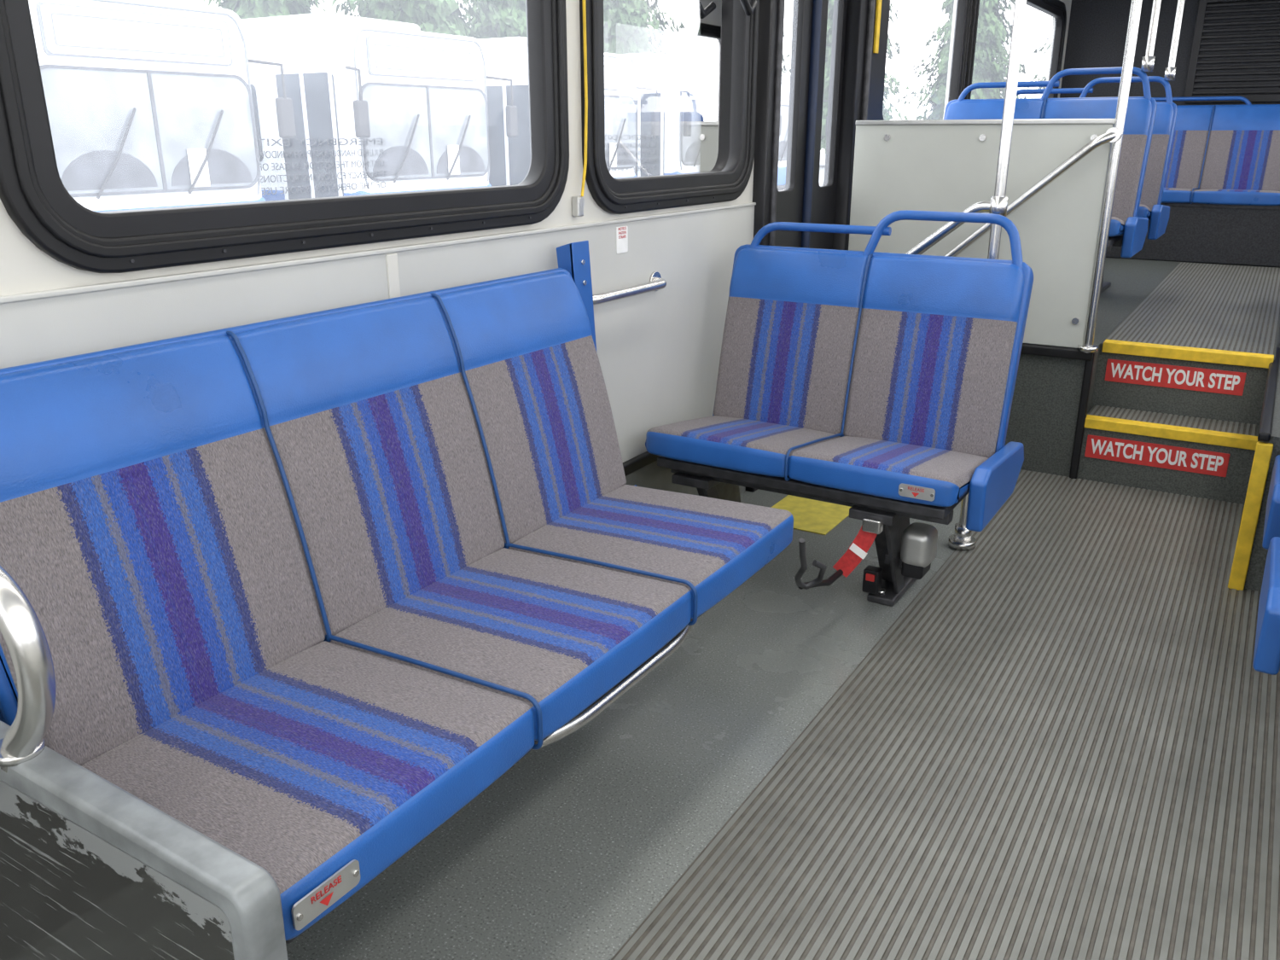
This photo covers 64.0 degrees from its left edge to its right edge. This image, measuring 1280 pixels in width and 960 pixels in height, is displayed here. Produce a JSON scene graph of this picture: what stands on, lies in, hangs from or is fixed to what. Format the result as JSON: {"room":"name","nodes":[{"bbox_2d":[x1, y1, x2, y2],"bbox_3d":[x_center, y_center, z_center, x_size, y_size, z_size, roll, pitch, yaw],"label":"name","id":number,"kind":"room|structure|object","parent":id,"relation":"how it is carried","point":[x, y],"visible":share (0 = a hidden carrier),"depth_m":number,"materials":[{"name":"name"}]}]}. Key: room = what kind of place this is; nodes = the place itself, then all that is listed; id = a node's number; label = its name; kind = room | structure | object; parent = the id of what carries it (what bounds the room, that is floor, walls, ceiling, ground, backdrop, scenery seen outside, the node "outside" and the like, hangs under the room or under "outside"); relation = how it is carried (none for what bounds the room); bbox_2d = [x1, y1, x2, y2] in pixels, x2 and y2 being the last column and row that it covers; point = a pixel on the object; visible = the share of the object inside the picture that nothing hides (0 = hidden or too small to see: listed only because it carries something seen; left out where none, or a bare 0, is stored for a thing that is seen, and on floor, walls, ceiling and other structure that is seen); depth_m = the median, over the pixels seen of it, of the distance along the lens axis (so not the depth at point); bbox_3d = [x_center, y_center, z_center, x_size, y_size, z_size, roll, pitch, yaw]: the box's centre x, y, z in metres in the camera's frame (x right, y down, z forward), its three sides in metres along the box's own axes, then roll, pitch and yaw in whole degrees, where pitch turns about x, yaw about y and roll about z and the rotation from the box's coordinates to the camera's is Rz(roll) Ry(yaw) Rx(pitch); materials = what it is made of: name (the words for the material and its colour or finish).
{"room":"vehicle interior","nodes":[
{"label":"vehicle interior","id":0,"kind":"room"},
{"bbox_2d":[0,0,1071,296],"bbox_3d":[0.148,-0.973,3.107,0.060,2.350,10.900,11,22,30],"label":"wall","id":1,"kind":"structure","parent":0,"point":[24,267],"depth_m":2.11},
{"bbox_2d":[4,0,555,237],"bbox_3d":[-0.556,-0.950,1.871,0.050,0.932,1.287,11,22,30],"label":"window frame","id":2,"kind":"structure","parent":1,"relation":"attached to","point":[538,177],"depth_m":1.82,"materials":[{"name":"black rubber"}]},
{"label":"glass pane","id":3,"kind":"object","parent":2,"relation":"attached to","visible":0},
{"bbox_2d":[255,138,385,194],"bbox_3d":[-0.602,-0.603,1.959,0.001,0.097,0.312,11,22,30],"label":"printed notice","id":4,"kind":"object","parent":3,"relation":"attached to","point":[288,139],"visible":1,"depth_m":1.95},
{"bbox_2d":[0,0,566,257],"bbox_3d":[-0.539,-0.947,1.861,0.036,0.964,1.319,11,22,30],"label":"ridge","id":5,"kind":"object","parent":1,"relation":"attached to","point":[7,84],"visible":0.66,"depth_m":1.70,"materials":[{"name":"black rubber"}]},
{"bbox_2d":[0,0,569,273],"bbox_3d":[-0.539,-0.947,1.861,0.022,1.012,1.367,11,22,30],"label":"gasket","id":6,"kind":"object","parent":1,"relation":"attached to","point":[12,197],"visible":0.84,"depth_m":1.73,"materials":[{"name":"black rubber"}]},
{"bbox_2d":[0,205,754,462],"bbox_3d":[-1.147,0.195,1.214,0.008,0.692,5.850,11,22,30],"label":"wall panel","id":7,"kind":"object","parent":1,"relation":"attached to","point":[659,352],"depth_m":2.52,"materials":[{"name":"plastic"}]},
{"bbox_2d":[0,202,756,303],"bbox_3d":[-1.144,-0.135,1.100,0.013,0.010,5.850,11,22,30],"label":"trim","id":8,"kind":"structure","parent":1,"relation":"attached to","point":[101,287],"depth_m":1.90,"materials":[{"name":"laminate"}]},
{"bbox_2d":[385,253,400,298],"bbox_3d":[-0.506,-0.139,2.190,0.006,0.678,0.030,11,22,30],"label":"trim","id":9,"kind":"structure","parent":1,"relation":"attached to","point":[392,259],"depth_m":2.09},
{"bbox_2d":[0,240,793,943],"bbox_3d":[-0.300,0.065,1.900,0.719,0.839,1.564,11,22,30],"label":"seat","id":10,"kind":"object","parent":1,"relation":"attached to","point":[302,590],"visible":0.94,"depth_m":1.65,"materials":[{"name":"fabric"}]},
{"bbox_2d":[0,271,626,765],"bbox_3d":[-0.489,-0.045,1.933,0.196,0.535,1.454,11,22,30],"label":"backrest cushion","id":11,"kind":"object","parent":10,"relation":"on","point":[185,520],"depth_m":1.69,"materials":[{"name":"blue fabric"}]},
{"bbox_2d":[81,484,793,940],"bbox_3d":[-0.221,0.268,1.864,0.467,0.093,1.470,11,22,30],"label":"seat cushion","id":12,"kind":"object","parent":10,"relation":"on","point":[320,758],"depth_m":1.59,"materials":[{"name":"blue fabric"}]},
{"bbox_2d":[571,0,587,216],"bbox_3d":[-0.145,-1.121,2.455,0.039,0.950,0.046,11,22,30],"label":"cord","id":13,"kind":"object","parent":1,"relation":"attached to","point":[578,202],"visible":1,"depth_m":2.56,"materials":[{"name":"plastic"}]},
{"bbox_2d":[616,226,628,253],"bbox_3d":[-0.049,-0.656,2.797,0.003,0.070,0.056,11,22,30],"label":"sticker","id":14,"kind":"object","parent":1,"relation":"attached to","point":[621,232],"visible":1,"depth_m":2.79,"materials":[{"name":"white paper"}]},
{"bbox_2d":[592,271,666,304],"bbox_3d":[-0.043,-0.517,2.800,0.070,0.056,0.471,11,22,30],"label":"grab rail","id":15,"kind":"object","parent":1,"relation":"attached to","point":[656,282],"visible":0.69,"depth_m":2.78,"materials":[{"name":"silver metal"}]},
{"bbox_2d":[622,450,659,476],"bbox_3d":[-1.137,0.537,1.323,0.030,0.035,5.850,11,22,30],"label":"trim","id":16,"kind":"structure","parent":1,"relation":"attached to","point":[645,458],"depth_m":3.05,"materials":[{"name":"black rubber"}]},
{"bbox_2d":[579,0,759,214],"bbox_3d":[0.115,-1.287,2.868,0.022,1.012,0.972,11,22,30],"label":"gasket","id":17,"kind":"object","parent":1,"relation":"attached to","point":[597,194],"visible":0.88,"depth_m":2.78,"materials":[{"name":"black rubber"}]},
{"bbox_2d":[597,0,750,192],"bbox_3d":[0.098,-1.291,2.877,0.050,0.932,0.892,11,22,30],"label":"window frame","id":18,"kind":"structure","parent":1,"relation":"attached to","point":[733,169],"depth_m":3.19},
{"bbox_2d":[591,0,758,204],"bbox_3d":[0.115,-1.287,2.868,0.036,0.964,0.924,11,22,30],"label":"ridge","id":19,"kind":"object","parent":1,"relation":"attached to","point":[608,194],"visible":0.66,"depth_m":2.82,"materials":[{"name":"black rubber"}]},
{"bbox_2d":[625,460,745,495],"bbox_3d":[-1.145,0.693,1.381,0.012,0.302,5.850,11,22,30],"label":"trim","id":20,"kind":"structure","parent":1,"relation":"attached to","point":[653,476],"depth_m":3.19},
{"bbox_2d":[692,0,733,173],"bbox_3d":[0.082,-1.294,2.886,0.001,0.900,0.860,11,22,30],"label":"glass pane","id":21,"kind":"object","parent":1,"relation":"attached to","point":[712,19],"visible":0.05,"depth_m":3.15,"materials":[{"name":"clear glass"}]},
{"bbox_2d":[605,134,656,172],"bbox_3d":[-0.025,-0.908,2.845,0.001,0.097,0.271,11,22,30],"label":"printed notice","id":22,"kind":"object","parent":21,"relation":"attached to","point":[644,136],"visible":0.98,"depth_m":2.85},
{"bbox_2d":[739,0,756,16],"bbox_3d":[0.341,-1.513,3.115,0.034,0.192,0.193,8,20,22],"label":"holder","id":23,"kind":"object","parent":1,"relation":"attached to","point":[748,7],"visible":1,"depth_m":3.10,"materials":[{"name":"black plastic"}]},
{"bbox_2d":[774,0,813,247],"bbox_3d":[0.501,-1.024,3.697,0.040,2.038,0.388,11,22,30],"label":"door leaf","id":24,"kind":"structure","parent":1,"relation":"in","point":[789,200],"depth_m":3.70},
{"bbox_2d":[745,0,890,492],"bbox_3d":[0.674,-1.121,3.900,0.090,2.129,1.122,11,22,30],"label":"door","id":25,"kind":"structure","parent":1,"relation":"in","point":[857,10],"depth_m":3.91,"materials":[{"name":"black metal"}]},
{"bbox_2d":[768,0,785,245],"bbox_3d":[0.452,-0.978,3.466,0.024,2.070,0.023,11,22,30],"label":"bead","id":26,"kind":"object","parent":25,"relation":"attached to","point":[781,2],"visible":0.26,"depth_m":3.38,"materials":[{"name":"rubber"}]},
{"bbox_2d":[800,0,822,248],"bbox_3d":[0.627,-1.072,3.837,0.036,2.010,0.035,11,22,30],"label":"seal","id":27,"kind":"object","parent":25,"relation":"attached to","point":[817,6],"visible":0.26,"depth_m":3.74,"materials":[{"name":"rubber"}]},
{"bbox_2d":[809,0,847,249],"bbox_3d":[0.686,-1.121,3.981,0.040,2.038,0.323,11,22,30],"label":"door leaf","id":28,"kind":"structure","parent":25,"relation":"attached to","point":[823,196],"depth_m":3.95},
{"bbox_2d":[861,0,875,120],"bbox_3d":[0.885,-1.424,4.050,0.028,1.600,0.027,11,22,30],"label":"bead","id":29,"kind":"object","parent":25,"relation":"attached to","point":[871,4],"visible":0.26,"depth_m":3.97,"materials":[{"name":"rubber"}]},
{"bbox_2d":[872,0,881,53],"bbox_3d":[0.932,-1.925,3.971,0.010,0.500,0.035,11,22,30],"label":"strip","id":30,"kind":"object","parent":25,"relation":"attached to","point":[878,11],"visible":1,"depth_m":4.01,"materials":[{"name":"yellow plastic"}]},
{"bbox_2d":[881,0,968,120],"bbox_3d":[1.300,-2.007,4.699,0.050,0.802,1.232,11,22,30],"label":"gasket","id":31,"kind":"object","parent":1,"relation":"attached to","point":[962,5],"visible":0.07,"depth_m":5.15,"materials":[{"name":"black rubber"}]},
{"bbox_2d":[881,0,972,120],"bbox_3d":[1.317,-2.004,4.689,0.036,0.834,1.264,11,22,30],"label":"ridge","id":32,"kind":"object","parent":1,"relation":"attached to","point":[971,1],"visible":0.02,"depth_m":5.17,"materials":[{"name":"black rubber"}]},
{"bbox_2d":[960,0,971,94],"bbox_3d":[1.317,-2.004,4.689,0.022,0.882,1.312,11,22,30],"label":"gasket","id":33,"kind":"object","parent":1,"relation":"attached to","point":[968,8],"visible":0.05,"depth_m":5.17,"materials":[{"name":"black rubber"}]},
{"bbox_2d":[963,0,1065,99],"bbox_3d":[2.315,-2.524,6.226,0.022,0.882,2.362,11,22,30],"label":"gasket","id":34,"kind":"object","parent":1,"relation":"attached to","point":[974,2],"visible":0.27,"depth_m":5.29,"materials":[{"name":"black rubber"}]},
{"bbox_2d":[968,0,1066,98],"bbox_3d":[2.315,-2.524,6.226,0.036,0.834,2.314,11,22,30],"label":"ridge","id":35,"kind":"object","parent":1,"relation":"attached to","point":[1062,7],"visible":0.23,"depth_m":5.35,"materials":[{"name":"black rubber"}]},
{"bbox_2d":[1026,0,1064,98],"bbox_3d":[2.298,-2.528,6.236,0.050,0.802,2.282,11,22,30],"label":"gasket","id":36,"kind":"object","parent":1,"relation":"attached to","point":[1040,5],"visible":0.31,"depth_m":7.03,"materials":[{"name":"black rubber"}]},
{"bbox_2d":[285,469,1238,959],"bbox_3d":[1.238,0.384,2.859,2.620,0.060,11.020,11,22,30],"label":"floor","id":37,"kind":"structure","parent":0,"point":[566,854],"depth_m":2.05,"materials":[{"name":"plastic"}]},
{"bbox_2d":[0,564,288,959],"bbox_3d":[-0.718,0.461,1.248,0.798,0.837,0.064,11,22,30],"label":"barrier panel","id":38,"kind":"object","parent":37,"relation":"on","point":[90,869],"visible":1,"depth_m":1.14,"materials":[{"name":"grey paint"}]},
{"bbox_2d":[770,494,850,535],"bbox_3d":[0.646,0.080,3.655,0.260,0.005,0.570,11,22,30],"label":"threshold","id":39,"kind":"object","parent":37,"relation":"on","point":[815,516],"visible":0.29,"depth_m":3.54,"materials":[{"name":"yellow plastic"}]},
{"bbox_2d":[645,209,1033,606],"bbox_3d":[0.563,-0.216,2.911,0.944,1.042,0.619,11,22,30],"label":"seat","id":40,"kind":"object","parent":37,"relation":"on","point":[870,382],"visible":0.99,"depth_m":2.91,"materials":[{"name":"blue plastic"}]},
{"bbox_2d":[645,415,988,506],"bbox_3d":[0.496,-0.083,2.883,0.895,0.104,0.417,11,22,30],"label":"seat cushion","id":41,"kind":"object","parent":40,"relation":"on","point":[874,461],"depth_m":2.80,"materials":[{"name":"blue fabric"}]},
{"bbox_2d":[713,247,1024,458],"bbox_3d":[0.646,-0.392,3.036,0.879,0.531,0.180,11,22,30],"label":"backrest cushion","id":42,"kind":"object","parent":40,"relation":"on","point":[916,350],"depth_m":2.98,"materials":[{"name":"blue fabric"}]},
{"bbox_2d":[794,516,937,594],"bbox_3d":[0.556,0.211,2.684,0.596,0.318,0.166,-15,24,-37],"label":"wheelchair restraint","id":43,"kind":"object","parent":37,"relation":"on","point":[919,540],"visible":0.98,"depth_m":2.76,"materials":[{"name":"fabric"}]},
{"bbox_2d":[610,469,1279,959],"bbox_3d":[0.193,0.951,1.083,1.018,0.002,6.630,11,22,30],"label":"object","id":44,"kind":"object","parent":37,"relation":"on","point":[1065,745],"visible":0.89,"depth_m":2.09,"materials":[{"name":"grey rubber"}]},
{"bbox_2d":[906,0,1026,550],"bbox_3d":[0.895,-0.935,2.991,0.421,2.346,0.083,15,24,37],"label":"pole","id":45,"kind":"object","parent":44,"relation":"on","point":[962,539],"visible":0.59,"depth_m":2.90,"materials":[{"name":"silver metal"}]},
{"bbox_2d":[1004,257,1279,592],"bbox_3d":[2.757,-0.672,5.109,2.500,0.498,5.100,11,22,30],"label":"raised platform","id":46,"kind":"object","parent":37,"relation":"on","point":[1218,306],"visible":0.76,"depth_m":3.96,"materials":[{"name":"rubber"}]},
{"bbox_2d":[848,0,1142,353],"bbox_3d":[1.243,-1.421,3.668,0.979,1.860,0.109,11,22,30],"label":"panel","id":47,"kind":"object","parent":46,"relation":"on","point":[1057,171],"visible":0.62,"depth_m":3.75,"materials":[{"name":"plastic"}]},
{"bbox_2d":[943,66,1157,258],"bbox_3d":[1.704,-1.259,4.497,0.944,1.042,0.615,11,22,30],"label":"seat","id":48,"kind":"object","parent":46,"relation":"on","point":[1128,231],"visible":0.32,"depth_m":4.43,"materials":[{"name":"blue plastic"}]},
{"bbox_2d":[944,98,1151,221],"bbox_3d":[1.786,-1.435,4.620,0.879,0.531,0.180,11,22,30],"label":"backrest cushion","id":49,"kind":"object","parent":48,"relation":"on","point":[1137,129],"depth_m":4.43,"materials":[{"name":"blue plastic"}]},
{"bbox_2d":[1098,215,1125,237],"bbox_3d":[1.636,-1.126,4.467,0.895,0.104,0.417,11,22,30],"label":"seat cushion","id":50,"kind":"object","parent":48,"relation":"on","point":[1117,229],"depth_m":4.10,"materials":[{"name":"blue plastic"}]},
{"bbox_2d":[1140,0,1161,71],"bbox_3d":[2.166,-2.148,4.240,0.072,0.850,0.072,11,22,30],"label":"pole","id":51,"kind":"object","parent":48,"relation":"on","point":[1148,63],"visible":1,"depth_m":4.33,"materials":[{"name":"silver metal"}]},
{"bbox_2d":[1016,75,1177,292],"bbox_3d":[2.170,-1.502,5.215,0.944,1.042,0.615,11,22,30],"label":"seat","id":52,"kind":"object","parent":46,"relation":"on","point":[1150,207],"visible":0.19,"depth_m":5.11,"materials":[{"name":"blue plastic"}]},
{"bbox_2d":[1137,203,1151,220],"bbox_3d":[2.103,-1.369,5.185,0.895,0.104,0.417,11,22,30],"label":"seat cushion","id":53,"kind":"object","parent":52,"relation":"on","point":[1144,210],"depth_m":4.81,"materials":[{"name":"blue plastic"}]},
{"bbox_2d":[1140,103,1173,209],"bbox_3d":[2.253,-1.678,5.338,0.879,0.531,0.180,11,22,30],"label":"backrest cushion","id":54,"kind":"object","parent":52,"relation":"on","point":[1162,136],"depth_m":5.11,"materials":[{"name":"blue fabric"}]},
{"bbox_2d":[1163,0,1185,80],"bbox_3d":[2.633,-2.391,4.958,0.072,0.850,0.072,11,22,30],"label":"pole","id":55,"kind":"object","parent":52,"relation":"on","point":[1170,72],"visible":1,"depth_m":5.03,"materials":[{"name":"silver metal"}]},
{"bbox_2d":[1105,359,1246,395],"bbox_3d":[2.016,-0.390,3.872,0.470,0.086,0.004,11,22,30],"label":"warning sign","id":56,"kind":"object","parent":46,"relation":"attached to","point":[1156,375],"visible":1,"depth_m":3.87,"materials":[{"name":"red plastic"}]},
{"bbox_2d":[1105,96,1279,267],"bbox_3d":[3.789,-1.892,6.436,2.458,0.997,0.674,11,22,30],"label":"seat","id":57,"kind":"object","parent":46,"relation":"on","point":[1221,190],"visible":0.48,"depth_m":6.48,"materials":[{"name":"blue plastic"}]},
{"bbox_2d":[1161,187,1279,205],"bbox_3d":[3.736,-1.770,6.387,2.450,0.093,0.467,11,22,30],"label":"seat cushion","id":58,"kind":"object","parent":57,"relation":"on","point":[1171,196],"depth_m":6.27,"materials":[{"name":"blue plastic"}]},
{"bbox_2d":[1163,104,1279,191],"bbox_3d":[3.901,-2.115,6.553,2.434,0.535,0.196,11,22,30],"label":"backrest cushion","id":59,"kind":"object","parent":57,"relation":"on","point":[1214,147],"depth_m":6.59,"materials":[{"name":"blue fabric"}]},
{"bbox_2d":[1076,339,1274,505],"bbox_3d":[1.981,-0.229,3.815,0.570,0.488,0.313,11,22,30],"label":"stair steps","id":60,"kind":"structure","parent":37,"relation":"on","point":[1239,440],"depth_m":3.75,"materials":[{"name":"rubber"}]},
{"bbox_2d":[1084,434,1229,477],"bbox_3d":[1.883,-0.090,3.744,0.470,0.086,0.004,11,22,30],"label":"warning sign","id":61,"kind":"object","parent":60,"relation":"attached to","point":[1113,449],"visible":1,"depth_m":3.74,"materials":[{"name":"red plastic"}]},
{"bbox_2d":[1252,536,1279,674],"bbox_3d":[1.656,0.169,1.776,0.944,1.042,0.615,11,22,30],"label":"seat","id":62,"kind":"object","parent":37,"relation":"on","point":[1266,655],"visible":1,"depth_m":1.92,"materials":[{"name":"blue plastic"}]},
{"bbox_2d":[1262,454,1279,549],"bbox_3d":[2.018,-0.023,2.344,0.944,1.042,0.615,11,22,30],"label":"seat","id":63,"kind":"object","parent":37,"relation":"on","point":[1271,527],"visible":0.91,"depth_m":2.48,"materials":[{"name":"blue plastic"}]},
{"bbox_2d":[1059,0,1279,105],"bbox_3d":[4.109,-2.254,6.893,2.620,2.350,0.060,11,22,30],"label":"wall","id":64,"kind":"structure","parent":0,"point":[1097,29],"depth_m":7.00,"materials":[{"name":"black plastic"}]},
{"bbox_2d":[1183,0,1279,103],"bbox_3d":[4.325,-2.768,6.525,1.448,0.668,0.024,11,22,30],"label":"air vent","id":65,"kind":"object","parent":64,"relation":"in","point":[1201,12],"visible":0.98,"depth_m":6.76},
{"label":"outside","id":66,"kind":"structure","parent":0,"visible":0},
{"bbox_2d":[818,151,825,186],"bbox_3d":[-8.194,-9.322,33.154,130.000,0.100,150.000,11,22,30],"label":"ground","id":67,"kind":"structure","parent":66,"point":[822,165],"depth_m":54.51,"materials":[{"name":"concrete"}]},
{"bbox_2d":[28,0,296,211],"bbox_3d":[-9.744,-4.285,13.158,12.100,3.180,3.040,11,22,30],"label":"bus","id":68,"kind":"object","parent":67,"relation":"on","point":[149,104],"visible":0.65,"depth_m":10.13,"materials":[{"name":"white paint"}]},
{"bbox_2d":[248,58,296,138],"bbox_3d":[-4.043,-4.170,11.201,0.408,0.817,0.286,11,22,30],"label":"mirror","id":69,"kind":"object","parent":68,"relation":"attached to","point":[284,107],"depth_m":11.15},
{"bbox_2d":[202,0,336,19],"bbox_3d":[-13.186,-16.350,34.999,7.656,12.546,7.681,-6,19,-16],"label":"conifer tree","id":70,"kind":"object","parent":67,"relation":"on","point":[243,8],"visible":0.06,"depth_m":34.10,"materials":[{"name":"green plant"}]},
{"bbox_2d":[240,12,517,201],"bbox_3d":[-7.669,-5.366,16.353,12.100,3.180,3.040,11,22,30],"label":"bus","id":71,"kind":"object","parent":67,"relation":"on","point":[424,94],"visible":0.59,"depth_m":12.95,"materials":[{"name":"white paint"}]},
{"bbox_2d":[344,65,370,138],"bbox_3d":[-3.411,-4.500,12.174,0.408,0.817,0.286,11,22,30],"label":"mirror","id":72,"kind":"object","parent":71,"relation":"attached to","point":[357,109],"depth_m":12.24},
{"bbox_2d":[483,75,517,137],"bbox_3d":[-1.968,-5.252,14.396,0.408,0.817,0.286,11,22,30],"label":"mirror","id":73,"kind":"object","parent":71,"relation":"attached to","point":[510,111],"depth_m":14.33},
{"bbox_2d":[331,0,500,39],"bbox_3d":[-8.663,-19.981,38.372,8.672,16.768,9.366,7,20,19],"label":"conifer tree","id":74,"kind":"object","parent":67,"relation":"on","point":[436,16],"visible":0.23,"depth_m":38.02,"materials":[{"name":"green plant"}]},
{"bbox_2d":[464,0,526,39],"bbox_3d":[-6.370,-19.740,45.318,8.556,12.741,8.892,-4,19,-11],"label":"conifer tree","id":75,"kind":"object","parent":67,"relation":"on","point":[512,21],"visible":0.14,"depth_m":44.07,"materials":[{"name":"green plant"}]},
{"bbox_2d":[477,36,659,186],"bbox_3d":[-5.594,-6.448,19.548,12.100,3.180,3.040,11,22,30],"label":"bus","id":76,"kind":"object","parent":67,"relation":"on","point":[504,57],"visible":0.23,"depth_m":16.18,"materials":[{"name":"white paint"}]},
{"bbox_2d":[636,86,659,136],"bbox_3d":[0.107,-6.333,17.591,0.408,0.817,0.286,11,22,30],"label":"mirror","id":77,"kind":"object","parent":76,"relation":"attached to","point":[654,114],"depth_m":17.53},
{"bbox_2d":[603,0,685,54],"bbox_3d":[-1.095,-23.574,49.073,9.325,16.821,9.524,13,23,34],"label":"conifer tree","id":78,"kind":"object","parent":67,"relation":"on","point":[625,22],"visible":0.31,"depth_m":47.70,"materials":[{"name":"green plant"}]},
{"bbox_2d":[619,52,694,176],"bbox_3d":[-3.519,-7.529,22.743,12.100,3.180,3.040,11,22,30],"label":"bus","id":79,"kind":"object","parent":67,"relation":"on","point":[673,76],"visible":0.21,"depth_m":18.93,"materials":[{"name":"white paint"}]},
{"bbox_2d":[674,88,691,136],"bbox_3d":[0.739,-6.662,18.564,0.408,0.817,0.286,11,22,30],"label":"mirror","id":80,"kind":"object","parent":79,"relation":"attached to","point":[677,92],"depth_m":18.68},
{"bbox_2d":[693,26,790,73],"bbox_3d":[4.984,-22.989,52.906,8.168,13.685,8.438,-5,19,-15],"label":"conifer tree","id":81,"kind":"object","parent":67,"relation":"on","point":[783,60],"visible":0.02,"depth_m":54.13,"materials":[{"name":"green plant"}]},
{"bbox_2d":[777,73,828,190],"bbox_3d":[-1.444,-8.610,25.938,12.100,3.180,3.040,11,22,30],"label":"bus","id":82,"kind":"object","parent":67,"relation":"on","point":[785,77],"visible":0.04,"depth_m":22.53,"materials":[{"name":"white paint"}]},
{"bbox_2d":[779,109,781,135],"bbox_3d":[2.814,-7.744,21.759,0.408,0.817,0.286,11,22,30],"label":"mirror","id":83,"kind":"object","parent":82,"relation":"attached to","point":[780,130],"depth_m":21.71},
{"bbox_2d":[822,99,828,135],"bbox_3d":[4.257,-8.496,23.980,0.408,0.817,0.286,11,22,30],"label":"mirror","id":84,"kind":"object","parent":82,"relation":"attached to","point":[823,100],"depth_m":23.90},
{"bbox_2d":[785,0,911,151],"bbox_3d":[10.815,-24.864,54.744,9.263,15.781,9.005,-6,20,-18],"label":"conifer tree","id":85,"kind":"object","parent":67,"relation":"on","point":[887,116],"visible":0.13,"depth_m":54.50,"materials":[{"name":"green plant"}]},
{"bbox_2d":[896,0,1026,120],"bbox_3d":[17.693,-23.768,55.246,8.353,13.710,8.748,-11,22,-30],"label":"conifer tree","id":86,"kind":"object","parent":67,"relation":"on","point":[991,62],"visible":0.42,"depth_m":53.96,"materials":[{"name":"green plant"}]},
{"bbox_2d":[1018,16,1052,98],"bbox_3d":[23.841,-24.305,52.940,9.169,15.682,8.298,0,19,1],"label":"conifer tree","id":87,"kind":"object","parent":67,"relation":"on","point":[1043,47],"visible":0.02,"depth_m":54.50,"materials":[{"name":"green plant"}]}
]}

